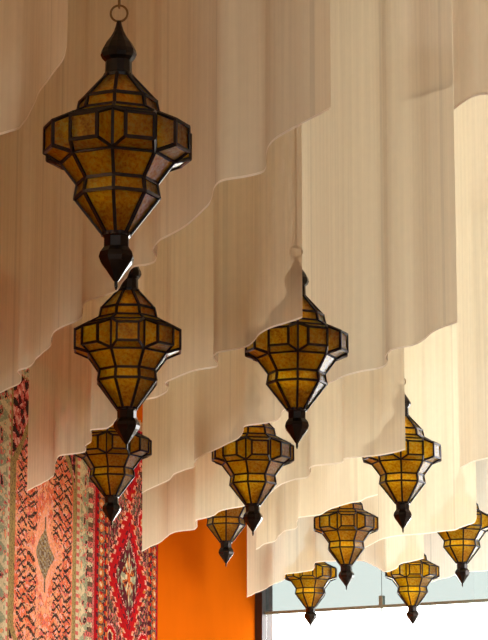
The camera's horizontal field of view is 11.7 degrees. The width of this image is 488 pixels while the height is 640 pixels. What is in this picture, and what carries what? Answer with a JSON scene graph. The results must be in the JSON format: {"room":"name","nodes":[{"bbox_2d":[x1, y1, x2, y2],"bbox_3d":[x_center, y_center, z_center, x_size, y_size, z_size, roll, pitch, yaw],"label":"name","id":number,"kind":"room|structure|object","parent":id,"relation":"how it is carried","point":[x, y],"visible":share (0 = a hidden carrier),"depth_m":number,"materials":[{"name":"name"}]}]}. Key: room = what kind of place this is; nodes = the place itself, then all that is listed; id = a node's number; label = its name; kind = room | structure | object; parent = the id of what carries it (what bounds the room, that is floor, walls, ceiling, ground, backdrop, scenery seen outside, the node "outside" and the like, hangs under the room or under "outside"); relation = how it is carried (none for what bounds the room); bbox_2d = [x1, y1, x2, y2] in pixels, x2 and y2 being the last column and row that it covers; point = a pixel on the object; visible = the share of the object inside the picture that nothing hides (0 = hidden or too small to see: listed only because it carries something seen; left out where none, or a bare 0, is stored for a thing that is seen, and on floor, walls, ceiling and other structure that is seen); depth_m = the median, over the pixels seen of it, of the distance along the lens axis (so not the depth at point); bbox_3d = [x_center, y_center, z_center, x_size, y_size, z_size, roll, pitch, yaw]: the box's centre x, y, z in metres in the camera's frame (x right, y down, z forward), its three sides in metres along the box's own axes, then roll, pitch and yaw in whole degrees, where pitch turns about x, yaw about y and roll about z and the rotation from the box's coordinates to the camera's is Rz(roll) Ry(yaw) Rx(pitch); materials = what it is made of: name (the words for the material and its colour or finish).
{"room":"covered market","nodes":[
{"label":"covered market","id":0,"kind":"room"},
{"bbox_2d":[136,404,254,639],"bbox_3d":[-2.196,1.219,9.315,0.200,4.620,23.154,-2,-12,11],"label":"wall","id":1,"kind":"structure","parent":0,"point":[200,597],"depth_m":18.47,"materials":[{"name":"orange paint"}]},
{"bbox_2d":[0,368,94,639],"bbox_3d":[-1.174,1.375,13.977,0.038,2.222,2.233,-2,-12,11],"label":"rug","id":2,"kind":"object","parent":1,"relation":"hanging from","point":[47,530],"visible":0.7,"depth_m":13.88,"materials":[{"name":"pink fabric"}]},
{"bbox_2d":[94,417,157,639],"bbox_3d":[-0.783,1.727,15.961,0.037,2.262,1.820,-2,-12,11],"label":"rug","id":3,"kind":"object","parent":1,"relation":"hanging from","point":[125,575],"visible":0.59,"depth_m":15.88,"materials":[{"name":"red fabric"}]},
{"bbox_3d":[0.500,-2.460,10.729,14.000,0.200,28.000,0,-12,0],"label":"ceiling","id":4,"kind":"structure","parent":0,"visible":0},
{"bbox_2d":[0,0,67,134],"bbox_3d":[-0.556,-1.872,6.422,0.095,2.698,0.986,4,-13,-19],"label":"curtain","id":5,"kind":"object","parent":4,"relation":"hanging from","point":[33,33],"visible":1,"depth_m":6.33,"materials":[{"name":"fabric"}]},
{"bbox_2d":[27,293,116,490],"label":"curtain","id":6,"kind":"object","parent":4,"relation":"hanging from","point":[66,401],"depth_m":11.64,"materials":[{"name":"fabric"}]},
{"bbox_2d":[73,424,151,525],"bbox_3d":[-0.679,-0.428,12.546,0.401,3.032,0.401,-2,-12,8],"label":"lantern","id":7,"kind":"object","parent":4,"relation":"hanging from","point":[111,466],"visible":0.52,"depth_m":12.20,"materials":[{"name":"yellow glass"}]},
{"bbox_2d":[42,0,191,289],"bbox_3d":[-0.344,-1.603,6.723,0.401,3.110,0.401,0,-12,2],"label":"lantern","id":8,"kind":"object","parent":4,"relation":"hanging from","point":[117,147],"visible":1,"depth_m":6.38,"materials":[{"name":"orange glass"}]},
{"bbox_2d":[73,267,181,449],"bbox_3d":[-0.431,-1.077,9.080,0.401,3.176,0.401,6,-13,-25],"label":"lantern","id":9,"kind":"object","parent":4,"relation":"hanging from","point":[127,344],"visible":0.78,"depth_m":8.73,"materials":[{"name":"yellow glass"}]},
{"bbox_2d":[0,0,330,392],"bbox_3d":[-0.483,-1.400,8.710,0.118,2.688,4.761,3,-12,-16],"label":"curtain","id":10,"kind":"object","parent":4,"relation":"hanging from","point":[243,75],"visible":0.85,"depth_m":7.77,"materials":[{"name":"fabric"}]},
{"bbox_2d":[142,452,244,550],"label":"curtain","id":11,"kind":"object","parent":4,"relation":"hanging from","point":[202,491],"depth_m":14.10,"materials":[{"name":"fabric"}]},
{"bbox_2d":[142,348,284,492],"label":"curtain","id":12,"kind":"object","parent":4,"relation":"hanging from","point":[201,412],"depth_m":11.58,"materials":[{"name":"fabric"}]},
{"bbox_2d":[138,125,301,399],"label":"curtain","id":13,"kind":"object","parent":4,"relation":"hanging from","point":[222,273],"depth_m":9.00,"materials":[{"name":"fabric"}]},
{"bbox_2d":[206,506,245,565],"bbox_3d":[-0.109,0.024,14.768,0.401,3.009,0.401,0,-12,0],"label":"lantern","id":14,"kind":"object","parent":4,"relation":"hanging from","point":[226,525],"visible":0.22,"depth_m":14.44,"materials":[{"name":"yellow glass"}]},
{"bbox_2d":[212,423,293,535],"bbox_3d":[0.044,-0.489,11.961,0.401,3.151,0.401,7,-14,-32],"label":"lantern","id":15,"kind":"object","parent":4,"relation":"hanging from","point":[252,462],"visible":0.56,"depth_m":11.61,"materials":[{"name":"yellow glass"}]},
{"bbox_2d":[245,250,348,448],"bbox_3d":[0.204,-1.025,9.495,0.401,3.109,0.401,0,-12,-1],"label":"lantern","id":16,"kind":"object","parent":4,"relation":"hanging from","point":[296,357],"visible":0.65,"depth_m":9.15,"materials":[{"name":"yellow glass"}]},
{"bbox_2d":[285,562,336,627],"bbox_3d":[0.497,0.782,18.157,0.401,3.107,0.401,3,-12,-15],"label":"lantern","id":17,"kind":"object","parent":4,"relation":"hanging from","point":[310,586],"visible":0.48,"depth_m":17.81,"materials":[{"name":"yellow glass"}]},
{"bbox_2d":[256,457,377,549],"bbox_3d":[0.320,-0.160,14.382,0.196,2.798,2.769,3,-12,-13],"label":"curtain","id":18,"kind":"object","parent":4,"relation":"hanging from","point":[327,487],"visible":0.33,"depth_m":13.71,"materials":[{"name":"fabric"}]},
{"bbox_2d":[247,516,423,596],"bbox_3d":[0.552,0.483,17.414,0.669,2.818,3.032,3,-12,-13],"label":"curtain","id":19,"kind":"object","parent":4,"relation":"hanging from","point":[297,550],"visible":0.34,"depth_m":16.66,"materials":[{"name":"fabric"}]},
{"bbox_2d":[270,348,404,492],"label":"curtain","id":20,"kind":"object","parent":4,"relation":"hanging from","point":[359,415],"depth_m":11.26,"materials":[{"name":"fabric"}]},
{"bbox_2d":[314,502,378,589],"bbox_3d":[0.631,0.132,15.002,0.401,3.124,0.401,5,-13,-23],"label":"lantern","id":21,"kind":"object","parent":4,"relation":"hanging from","point":[346,528],"visible":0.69,"depth_m":14.65,"materials":[{"name":"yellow glass"}]},
{"bbox_2d":[302,0,456,383],"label":"curtain","id":22,"kind":"object","parent":4,"relation":"hanging from","point":[379,268],"depth_m":9.34,"materials":[{"name":"fabric"}]},
{"bbox_2d":[362,379,441,531],"bbox_3d":[0.805,-0.432,12.396,0.401,3.085,0.401,-1,-12,6],"label":"lantern","id":23,"kind":"object","parent":4,"relation":"hanging from","point":[402,473],"visible":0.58,"depth_m":12.06,"materials":[{"name":"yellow glass"}]},
{"bbox_2d":[385,554,439,625],"bbox_3d":[1.252,0.750,17.992,0.401,3.113,0.401,5,-13,-24],"label":"lantern","id":24,"kind":"object","parent":4,"relation":"hanging from","point":[412,579],"visible":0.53,"depth_m":17.64,"materials":[{"name":"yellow glass"}]},
{"bbox_2d":[361,323,476,547],"bbox_3d":[1.037,-0.038,14.968,0.219,2.798,2.057,5,-13,-22],"label":"curtain","id":25,"kind":"object","parent":4,"relation":"hanging from","point":[447,500],"visible":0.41,"depth_m":14.60,"materials":[{"name":"fabric"}]},
{"bbox_2d":[424,459,487,581],"bbox_3d":[1.597,0.586,18.152,0.126,2.718,1.587,4,-13,-20],"label":"curtain","id":26,"kind":"object","parent":4,"relation":"hanging from","point":[434,551],"visible":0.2,"depth_m":17.69,"materials":[{"name":"fabric"}]},
{"bbox_2d":[437,503,487,586],"bbox_3d":[1.387,0.196,15.462,0.401,3.062,0.401,0,-12,0],"label":"lantern","id":27,"kind":"object","parent":4,"relation":"hanging from","point":[461,544],"visible":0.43,"depth_m":15.12,"materials":[{"name":"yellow glass"}]},
{"bbox_2d":[451,0,487,467],"bbox_3d":[1.142,-0.679,11.893,0.048,2.798,0.495,4,-12,-19],"label":"curtain","id":28,"kind":"object","parent":4,"relation":"hanging from","point":[471,117],"visible":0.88,"depth_m":11.81,"materials":[{"name":"fabric"}]},
{"bbox_2d":[452,0,487,109],"bbox_3d":[0.593,-1.884,6.368,0.044,2.698,0.219,7,-14,-31],"label":"curtain","id":29,"kind":"object","parent":4,"relation":"hanging from","point":[469,17],"visible":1,"depth_m":6.11,"materials":[{"name":"fabric"}]},
{"bbox_3d":[3.011,-0.401,19.245,5.862,0.350,4.160,0,-12,0],"label":"wall","id":30,"kind":"structure","parent":0,"visible":0},
{"bbox_2d":[255,561,487,639],"bbox_3d":[2.994,2.579,18.598,7.000,5.750,0.160,-8,-14,34],"label":"window","id":31,"kind":"structure","parent":30,"relation":"in","point":[369,588],"depth_m":20.06,"materials":[{"name":"glass"}]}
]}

